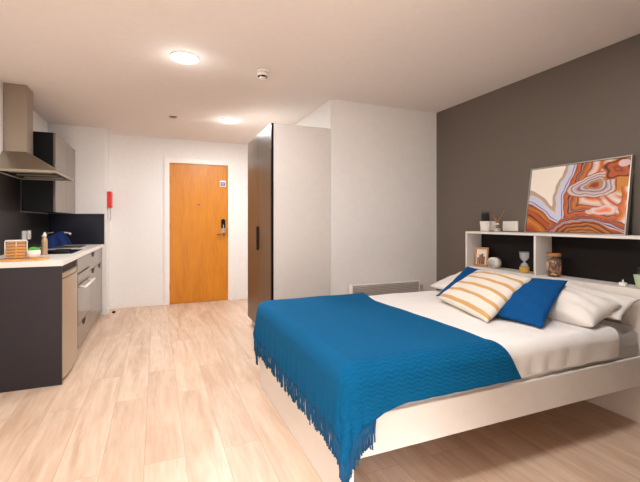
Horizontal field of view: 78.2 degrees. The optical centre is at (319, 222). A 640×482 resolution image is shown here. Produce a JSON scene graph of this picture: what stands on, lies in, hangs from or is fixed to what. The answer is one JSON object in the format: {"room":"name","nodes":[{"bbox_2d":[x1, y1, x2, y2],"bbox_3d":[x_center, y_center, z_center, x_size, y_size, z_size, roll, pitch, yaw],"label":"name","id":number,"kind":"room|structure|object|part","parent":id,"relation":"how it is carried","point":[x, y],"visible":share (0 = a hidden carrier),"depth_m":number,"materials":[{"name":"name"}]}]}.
{"room":"studio apartment","nodes":[
{"label":"studio apartment","id":0,"kind":"room"},
{"bbox_2d":[0,80,47,213],"bbox_3d":[-1.845,-0.010,1.128,0.100,2.390,7.900,0,0,-23],"label":"wall","id":1,"kind":"structure","parent":0,"point":[39,124],"depth_m":3.83,"materials":[{"name":"white paint"}]},
{"bbox_2d":[0,173,19,211],"bbox_3d":[-2.742,-0.258,3.425,0.006,0.313,0.830,0,0,-23],"label":"backsplash","id":2,"kind":"structure","parent":1,"relation":"attached to","point":[9,186],"depth_m":3.52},
{"bbox_2d":[0,210,47,254],"bbox_3d":[-2.863,0.090,3.717,0.006,0.379,2.319,0,0,-23],"label":"backsplash","id":3,"kind":"structure","parent":1,"relation":"attached to","point":[12,224],"depth_m":3.84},
{"bbox_2d":[22,231,26,239],"bbox_3d":[-2.928,0.130,3.899,0.013,0.090,0.120,0,0,-23],"label":"wall switch","id":4,"kind":"object","parent":3,"relation":"attached to","point":[24,233],"visible":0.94,"depth_m":3.89,"materials":[{"name":"white plastic"}]},
{"bbox_2d":[27,230,30,239],"bbox_3d":[-2.989,0.130,4.045,0.013,0.090,0.115,0,0,-23],"label":"wall switch","id":5,"kind":"object","parent":3,"relation":"attached to","point":[28,232],"visible":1,"depth_m":4.03,"materials":[{"name":"white plastic"}]},
{"bbox_2d":[0,83,73,180],"bbox_3d":[-2.563,-0.809,3.568,0.446,0.789,0.728,0,0,-23],"label":"hood","id":6,"kind":"object","parent":1,"relation":"attached to","point":[17,159],"visible":1,"depth_m":3.42,"materials":[{"name":"metal"}]},
{"bbox_2d":[21,131,74,213],"bbox_3d":[-2.975,-0.499,4.363,0.282,0.792,1.038,0,0,-23],"label":"upper cabinet","id":7,"kind":"object","parent":1,"relation":"attached to","point":[41,196],"visible":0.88,"depth_m":3.93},
{"bbox_3d":[-2.754,-0.499,4.173,0.019,0.792,0.518,0,0,-23],"label":"door","id":8,"kind":"part","parent":7,"relation":"part of","materials":[{"name":"beige laminate"}]},
{"bbox_3d":[-2.953,-0.499,4.654,0.019,0.792,0.518,0,0,-23],"label":"door","id":9,"kind":"part","parent":7,"relation":"part of","materials":[{"name":"beige laminate"}]},
{"bbox_2d":[48,123,108,314],"bbox_3d":[-3.159,-0.010,5.108,0.730,2.390,0.460,0,0,-23],"label":"wall","id":10,"kind":"structure","parent":0,"point":[90,145],"depth_m":4.98,"materials":[{"name":"white paint"}]},
{"bbox_2d":[48,213,103,244],"bbox_3d":[-3.030,0.086,4.909,0.600,0.386,0.008,0,0,-23],"label":"backsplash","id":11,"kind":"structure","parent":10,"relation":"attached to","point":[85,229],"depth_m":4.92,"materials":[{"name":"black glass"}]},
{"bbox_2d":[107,191,112,219],"bbox_3d":[-2.768,-0.208,5.184,0.049,0.383,0.180,0,0,-23],"label":"box","id":12,"kind":"object","parent":10,"relation":"attached to","point":[109,193],"visible":1,"depth_m":5.13,"materials":[{"name":"red plastic"}]},
{"bbox_2d":[109,134,247,304],"bbox_3d":[-1.894,-0.010,5.830,2.161,2.390,0.100,0,0,-23],"label":"wall","id":13,"kind":"structure","parent":0,"point":[136,163],"depth_m":5.55,"materials":[{"name":"white paint"}]},
{"bbox_2d":[110,300,162,308],"bbox_3d":[-2.557,1.147,5.492,0.677,0.074,0.013,0,0,-23],"label":"baseboard","id":14,"kind":"structure","parent":13,"relation":"attached to","point":[156,302],"depth_m":5.48,"materials":[{"name":"white wood"}]},
{"bbox_2d":[169,163,227,303],"bbox_3d":[-1.781,0.163,5.823,0.851,2.036,0.113,0,0,-23],"label":"door","id":15,"kind":"structure","parent":13,"relation":"in","point":[198,194],"depth_m":5.82,"materials":[{"name":"brown wood"}]},
{"bbox_2d":[164,157,232,304],"bbox_3d":[-1.797,0.128,5.857,0.976,2.115,0.104,0,0,-23],"label":"trim","id":16,"kind":"structure","parent":13,"relation":"attached to","point":[167,160],"depth_m":5.78,"materials":[{"name":"white wood"}]},
{"bbox_2d":[234,294,247,299],"bbox_3d":[-1.095,1.147,6.100,0.477,0.074,0.013,0,0,-23],"label":"baseboard","id":17,"kind":"structure","parent":13,"relation":"attached to","point":[241,296],"depth_m":6.05,"materials":[{"name":"white wood"}]},
{"bbox_2d":[0,0,639,143],"bbox_3d":[-0.008,-1.255,2.141,4.270,0.100,8.560,0,0,-23],"label":"ceiling","id":18,"kind":"structure","parent":0,"point":[108,64],"depth_m":2.76,"materials":[{"name":"paint"}]},
{"bbox_2d":[170,51,198,63],"bbox_3d":[-0.988,-1.199,2.871,0.204,0.009,0.204,0,0,-23],"label":"recessed light","id":19,"kind":"object","parent":18,"relation":"in","point":[184,57],"visible":1,"depth_m":2.86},
{"bbox_2d":[220,118,236,122],"bbox_3d":[-1.083,-1.199,4.661,0.204,0.009,0.204,0,0,-23],"label":"recessed light","id":20,"kind":"object","parent":18,"relation":"in","point":[225,120],"visible":1,"depth_m":4.63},
{"bbox_2d":[256,68,268,79],"bbox_3d":[-0.456,-1.170,3.124,0.104,0.067,0.104,0,0,-23],"label":"smoke detector","id":21,"kind":"object","parent":18,"relation":"attached to","point":[262,73],"visible":1,"depth_m":3.09,"materials":[{"name":"white plastic"}]},
{"bbox_2d":[0,299,639,481],"bbox_3d":[-0.008,1.235,2.141,4.270,0.100,8.560,0,0,-23],"label":"floor","id":22,"kind":"structure","parent":0,"point":[171,392],"depth_m":2.23,"materials":[{"name":"laminate"}]},
{"bbox_2d":[0,266,61,392],"bbox_3d":[-2.155,0.752,2.765,0.583,0.865,0.018,0,0,-23],"label":"end panel","id":23,"kind":"object","parent":22,"relation":"on","point":[30,297],"visible":1,"depth_m":2.80,"materials":[{"name":"black laminate"}]},
{"bbox_2d":[62,260,76,378],"bbox_3d":[-2.241,0.752,3.065,0.556,0.865,0.595,0,0,-23],"label":"fridge","id":24,"kind":"object","parent":22,"relation":"on","point":[69,271],"visible":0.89,"depth_m":3.04,"materials":[{"name":"beige plastic"}]},
{"bbox_3d":[-2.007,0.397,3.162,0.026,0.030,0.590,0,0,-23],"label":"trim","id":25,"kind":"part","parent":24,"relation":"part of","materials":[{"name":"beige laminate"}]},
{"bbox_2d":[76,254,89,349],"bbox_3d":[-2.511,0.719,3.651,0.568,0.797,0.680,0,0,-23],"label":"base cabinet","id":26,"kind":"object","parent":22,"relation":"on","point":[83,328],"visible":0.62,"depth_m":3.70,"materials":[{"name":"grey laminate"}]},
{"bbox_3d":[-2.261,0.387,3.754,0.020,0.126,0.680,0,0,-23],"label":"filler panel","id":27,"kind":"part","parent":26,"relation":"part of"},
{"bbox_3d":[-2.261,1.015,3.754,0.020,0.204,0.680,0,0,-23],"label":"drawer","id":28,"kind":"part","parent":26,"relation":"part of","materials":[{"name":"beige wood"}]},
{"bbox_2d":[77,267,95,325],"bbox_3d":[-2.466,0.684,3.669,0.585,0.442,0.670,0,0,-23],"label":"oven","id":29,"kind":"object","parent":26,"relation":"in","point":[83,279],"visible":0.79,"depth_m":3.71,"materials":[{"name":"silver metal"}]},
{"bbox_3d":[-2.260,0.734,3.755,0.022,0.342,0.670,0,0,-23],"label":"glass door","id":30,"kind":"part","parent":29,"relation":"part of","materials":[{"name":"glass"}]},
{"bbox_3d":[-2.260,0.508,3.755,0.022,0.090,0.670,0,0,-23],"label":"control panel","id":31,"kind":"part","parent":29,"relation":"part of","materials":[{"name":"silver metal"}]},
{"bbox_2d":[80,268,95,287],"bbox_3d":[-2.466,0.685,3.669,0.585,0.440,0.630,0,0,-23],"label":"handle","id":32,"kind":"object","parent":29,"relation":"in","point":[85,282],"depth_m":3.78,"materials":[{"name":"silver plastic"}]},
{"bbox_2d":[88,248,101,328],"bbox_3d":[-2.838,0.719,4.439,0.568,0.797,1.017,0,0,-23],"label":"base cabinet","id":33,"kind":"object","parent":22,"relation":"on","point":[95,266],"visible":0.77,"depth_m":4.46,"materials":[{"name":"grey laminate"}]},
{"bbox_2d":[0,244,102,267],"bbox_3d":[-2.594,0.299,3.830,0.589,0.038,2.333,0,0,-23],"label":"countertop","id":34,"kind":"structure","parent":33,"relation":"on","point":[55,259],"depth_m":3.04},
{"bbox_2d":[0,257,49,261],"bbox_3d":[-2.188,0.273,2.924,0.285,0.013,0.200,0,0,-23],"label":"chopping board","id":35,"kind":"object","parent":34,"relation":"on","point":[25,258],"visible":0.86,"depth_m":2.86,"materials":[{"name":"brown wood"}]},
{"bbox_2d":[4,240,27,258],"bbox_3d":[-2.242,0.198,2.905,0.134,0.135,0.116,0,0,-37],"label":"bin","id":36,"kind":"object","parent":35,"relation":"on","point":[14,249],"visible":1,"depth_m":2.86,"materials":[{"name":"brown wood"}]},
{"bbox_3d":[-2.243,0.136,2.906,0.130,0.009,0.112,0,0,-37],"label":"lid","id":37,"kind":"part","parent":36,"relation":"part of","materials":[{"name":"white plastic"}]},
{"bbox_2d":[27,247,40,257],"bbox_3d":[-2.131,0.224,2.931,0.086,0.084,0.086,0,0,-23],"label":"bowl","id":38,"kind":"object","parent":35,"relation":"on","point":[32,252],"visible":1,"depth_m":2.90,"materials":[{"name":"white ceramic"}]},
{"bbox_2d":[41,232,47,254],"bbox_3d":[-2.374,0.182,3.393,0.044,0.195,0.044,0,0,-23],"label":"soap bottle","id":39,"kind":"object","parent":34,"relation":"on","point":[44,243],"visible":1,"depth_m":3.38,"materials":[{"name":"beige plastic"}]},
{"bbox_2d":[26,249,82,254],"bbox_3d":[-2.534,0.270,3.671,0.480,0.020,0.555,0,0,-23],"label":"cooktop","id":40,"kind":"object","parent":34,"relation":"in","point":[56,251],"visible":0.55,"depth_m":3.57,"materials":[{"name":"black glass"}]},
{"bbox_2d":[49,245,86,248],"bbox_3d":[-2.864,0.351,4.419,0.365,0.154,0.470,0,0,-23],"label":"sink","id":41,"kind":"object","parent":34,"relation":"in","point":[72,246],"visible":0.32,"depth_m":4.60,"materials":[{"name":"silver metal"}]},
{"bbox_3d":[-2.857,0.354,4.422,0.314,0.148,0.434,0,0,-23],"label":"bowl","id":42,"kind":"part","parent":41,"relation":"part of","materials":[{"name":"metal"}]},
{"bbox_3d":[-2.795,0.190,4.169,0.273,0.179,0.098,0,0,-23],"label":"tap","id":43,"kind":"object","parent":34,"relation":"on","visible":0},
{"bbox_2d":[47,231,70,248],"bbox_3d":[-2.772,0.185,4.182,0.228,0.183,0.118,0,0,-32],"label":"cloth","id":44,"kind":"object","parent":43,"relation":"hanging from","point":[59,238],"visible":0.98,"depth_m":4.15,"materials":[{"name":"blue fabric"}]},
{"bbox_3d":[-2.491,0.809,4.306,0.020,0.616,0.505,0,0,-23],"label":"door","id":45,"kind":"part","parent":33,"relation":"part of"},
{"bbox_3d":[-2.589,0.411,4.543,0.020,0.173,1.017,0,0,-23],"label":"drawer","id":46,"kind":"part","parent":33,"relation":"part of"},
{"bbox_3d":[-2.687,0.809,4.777,0.020,0.616,0.508,0,0,-23],"label":"door","id":47,"kind":"part","parent":33,"relation":"part of","materials":[{"name":"grey laminate"}]},
{"bbox_2d":[248,123,329,325],"bbox_3d":[-0.373,0.135,4.192,0.604,2.099,1.012,0,0,-23],"label":"wardrobe","id":48,"kind":"object","parent":22,"relation":"on","point":[289,165],"visible":0.77,"depth_m":3.76,"materials":[{"name":"white laminate"}]},
{"bbox_3d":[-0.731,0.085,4.325,0.020,1.994,0.492,0,0,-23],"label":"door","id":49,"kind":"part","parent":48,"relation":"part of","materials":[{"name":"wood"}]},
{"bbox_3d":[-0.643,0.165,4.071,0.012,0.240,0.024,0,0,-23],"label":"door handle","id":50,"kind":"part","parent":48,"relation":"part of","materials":[{"name":"black plastic"}]},
{"bbox_3d":[-0.541,0.085,3.868,0.020,1.994,0.492,0,0,-23],"label":"door","id":51,"kind":"part","parent":48,"relation":"part of","materials":[{"name":"wood"}]},
{"bbox_3d":[-0.167,0.085,3.743,0.570,2.000,0.020,0,0,-23],"label":"panel","id":52,"kind":"part","parent":48,"relation":"part of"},
{"bbox_2d":[260,231,639,481],"bbox_3d":[0.824,0.634,2.622,2.135,1.101,1.458,0,0,-23],"label":"bed","id":53,"kind":"object","parent":22,"relation":"on","point":[592,261],"visible":0.44,"depth_m":2.19,"materials":[{"name":"white laminate"}]},
{"bbox_3d":[-0.154,0.950,2.221,0.022,0.469,1.448,0,0,-23],"label":"foot panel","id":54,"kind":"part","parent":53,"relation":"part of","materials":[{"name":"white plastic"}]},
{"bbox_2d":[474,247,488,266],"bbox_3d":[1.462,0.312,3.564,0.041,0.170,0.124,0,0,-43],"label":"photo frame","id":55,"kind":"object","parent":53,"relation":"on","point":[481,257],"visible":1,"depth_m":3.56,"materials":[{"name":"brown wood"}]},
{"bbox_2d":[476,249,486,264],"bbox_3d":[1.464,0.312,3.565,0.029,0.137,0.092,0,0,-43],"label":"photo","id":56,"kind":"object","parent":55,"relation":"attached to","point":[481,254],"depth_m":3.56},
{"bbox_2d":[480,211,490,231],"bbox_3d":[1.488,-0.009,3.543,0.092,0.183,0.092,0,0,-23],"label":"potted cactus","id":57,"kind":"object","parent":53,"relation":"on","point":[485,224],"visible":1,"depth_m":3.51,"materials":[{"name":"white ceramic"}]},
{"bbox_2d":[480,221,490,231],"bbox_3d":[1.488,0.037,3.543,0.092,0.092,0.092,0,0,-23],"label":"pot","id":58,"kind":"object","parent":57,"relation":"on","point":[485,226],"depth_m":3.51,"materials":[{"name":"white ceramic"}]},
{"bbox_2d":[487,257,500,267],"bbox_3d":[1.506,0.350,3.405,0.073,0.092,0.104,0,0,-23],"label":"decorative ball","id":59,"kind":"object","parent":53,"relation":"on","point":[493,262],"visible":1,"depth_m":3.38,"materials":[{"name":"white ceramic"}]},
{"bbox_2d":[492,210,504,230],"bbox_3d":[1.550,-0.013,3.448,0.064,0.191,0.122,0,0,-23],"label":"reed diffuser","id":60,"kind":"object","parent":53,"relation":"on","point":[497,223],"visible":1,"depth_m":3.43,"materials":[{"name":"clear glass"}]},
{"bbox_3d":[1.011,0.861,1.934,1.906,0.163,0.022,0,0,-23],"label":"rail","id":61,"kind":"part","parent":53,"relation":"part of","materials":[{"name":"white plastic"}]},
{"bbox_2d":[398,320,636,406],"bbox_3d":[0.738,0.761,2.592,1.898,0.295,1.396,0,0,-23],"label":"mattress","id":62,"kind":"object","parent":53,"relation":"on","point":[628,342],"visible":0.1,"depth_m":2.25,"materials":[{"name":"white fabric"}]},
{"bbox_2d":[369,290,620,377],"bbox_3d":[0.644,0.676,2.553,1.693,0.177,1.440,0,0,-23],"label":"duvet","id":63,"kind":"object","parent":62,"relation":"on","point":[557,345],"visible":0.37,"depth_m":2.14,"materials":[{"name":"white fabric"}]},
{"bbox_2d":[253,293,521,481],"bbox_3d":[0.227,0.808,2.381,0.966,0.493,1.525,0,0,-23],"label":"throw blanket","id":64,"kind":"object","parent":63,"relation":"on","point":[354,359],"visible":1,"depth_m":1.80,"materials":[{"name":"blue fabric"}]},
{"bbox_2d":[431,271,461,289],"bbox_3d":[1.269,0.498,3.198,0.400,0.170,0.670,0,0,-23],"label":"pillow","id":65,"kind":"object","parent":63,"relation":"on","point":[443,283],"visible":0.09,"depth_m":3.34,"materials":[{"name":"white fabric"}]},
{"bbox_2d":[436,266,479,295],"bbox_3d":[1.202,0.472,3.007,0.486,0.197,0.445,0,0,-40],"label":"cushion","id":66,"kind":"object","parent":63,"relation":"on","point":[467,271],"visible":0.16,"depth_m":3.15,"materials":[{"name":"blue fabric"}]},
{"bbox_2d":[438,270,531,322],"bbox_3d":[1.107,0.473,2.683,0.555,0.237,0.635,0,0,-23],"label":"cushion","id":67,"kind":"object","parent":63,"relation":"on","point":[482,294],"visible":0.98,"depth_m":2.57,"materials":[{"name":"white fabric"}]},
{"bbox_2d":[495,278,567,327],"bbox_3d":[1.252,0.476,2.492,0.492,0.216,0.433,0,0,-43],"label":"cushion","id":68,"kind":"object","parent":63,"relation":"on","point":[531,304],"visible":0.69,"depth_m":2.37,"materials":[{"name":"blue fabric"}]},
{"bbox_2d":[547,285,621,326],"bbox_3d":[1.490,0.505,2.510,0.270,0.214,0.643,0,0,-25],"label":"pillow","id":69,"kind":"object","parent":63,"relation":"on","point":[573,306],"visible":0.52,"depth_m":2.29,"materials":[{"name":"white fabric"}]},
{"bbox_2d":[542,278,639,320],"bbox_3d":[1.654,0.487,2.567,0.187,0.155,0.670,0,0,-23],"label":"pillow","id":70,"kind":"object","parent":62,"relation":"on","point":[626,302],"visible":0.2,"depth_m":2.33,"materials":[{"name":"white fabric"}]},
{"bbox_2d":[519,251,529,272],"bbox_3d":[1.618,0.314,3.115,0.074,0.166,0.074,0,0,-23],"label":"hourglass","id":71,"kind":"object","parent":53,"relation":"on","point":[522,269],"visible":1,"depth_m":3.09,"materials":[{"name":"clear glass"}]},
{"bbox_3d":[1.628,0.791,2.957,0.018,0.786,1.458,0,0,-23],"label":"headboard","id":72,"kind":"part","parent":53,"relation":"part of","materials":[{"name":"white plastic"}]},
{"bbox_2d":[546,253,560,276],"bbox_3d":[1.714,0.312,2.884,0.106,0.170,0.106,0,0,-23],"label":"jar","id":73,"kind":"object","parent":53,"relation":"on","point":[553,264],"visible":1,"depth_m":2.85,"materials":[{"name":"clear glass"}]},
{"bbox_3d":[1.714,0.238,2.884,0.092,0.022,0.092,0,0,-23],"label":"lid","id":74,"kind":"part","parent":73,"relation":"part of","materials":[{"name":"brown wood"}]},
{"bbox_2d":[524,155,634,234],"bbox_3d":[1.837,-0.174,2.855,0.102,0.518,0.740,0,0,-23],"label":"wall art","id":75,"kind":"object","parent":53,"relation":"on","point":[593,196],"visible":1,"depth_m":2.78,"materials":[{"name":"multicoloured paper"}]},
{"bbox_2d":[619,280,626,285],"bbox_3d":[1.895,0.377,2.462,0.044,0.041,0.044,0,0,-23],"label":"tealight candle","id":76,"kind":"object","parent":53,"relation":"on","point":[622,283],"visible":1,"depth_m":2.45,"materials":[{"name":"white wax"}]},
{"bbox_2d":[619,282,626,285],"bbox_3d":[1.895,0.387,2.462,0.044,0.021,0.044,0,0,-23],"label":"cup","id":77,"kind":"object","parent":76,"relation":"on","point":[620,283],"depth_m":2.45,"materials":[{"name":"white ceramic"}]},
{"bbox_2d":[633,267,639,288],"bbox_3d":[1.940,0.335,2.366,0.088,0.126,0.088,0,0,-23],"label":"potted plant","id":78,"kind":"object","parent":53,"relation":"on","point":[636,276],"visible":1,"depth_m":2.36,"materials":[{"name":"green plant"}]},
{"bbox_3d":[1.940,0.357,2.366,0.088,0.080,0.088,0,0,-23],"label":"pot","id":79,"kind":"part","parent":78,"relation":"part of","materials":[{"name":"white ceramic"}]},
{"bbox_2d":[294,99,436,294],"bbox_3d":[0.230,-0.010,5.332,1.379,2.390,2.650,0,0,-23],"label":"wall","id":80,"kind":"structure","parent":0,"point":[383,159],"depth_m":4.07,"materials":[{"name":"white paint"}]},
{"bbox_2d":[349,279,419,295],"bbox_3d":[0.669,0.790,4.018,0.802,0.360,0.083,0,0,-23],"label":"heater","id":81,"kind":"object","parent":80,"relation":"attached to","point":[370,289],"visible":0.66,"depth_m":3.98,"materials":[{"name":"white metal"}]},
{"bbox_2d":[437,34,639,289],"bbox_3d":[2.426,-0.010,1.719,0.100,2.390,5.710,0,0,-23],"label":"wall","id":82,"kind":"structure","parent":0,"point":[586,107],"depth_m":3.30,"materials":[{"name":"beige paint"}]},
{"bbox_2d":[490,221,495,230],"bbox_3d":[1.561,0.034,3.650,0.013,0.087,0.160,0,0,-23],"label":"wall socket","id":83,"kind":"object","parent":82,"relation":"attached to","point":[493,225],"visible":0.27,"depth_m":3.60,"materials":[{"name":"white plastic"}]},
{"bbox_2d":[503,221,517,230],"bbox_3d":[1.655,0.034,3.424,0.013,0.087,0.158,0,0,-23],"label":"wall socket","id":84,"kind":"object","parent":82,"relation":"attached to","point":[507,225],"visible":1,"depth_m":3.42,"materials":[{"name":"white plastic"}]}
]}

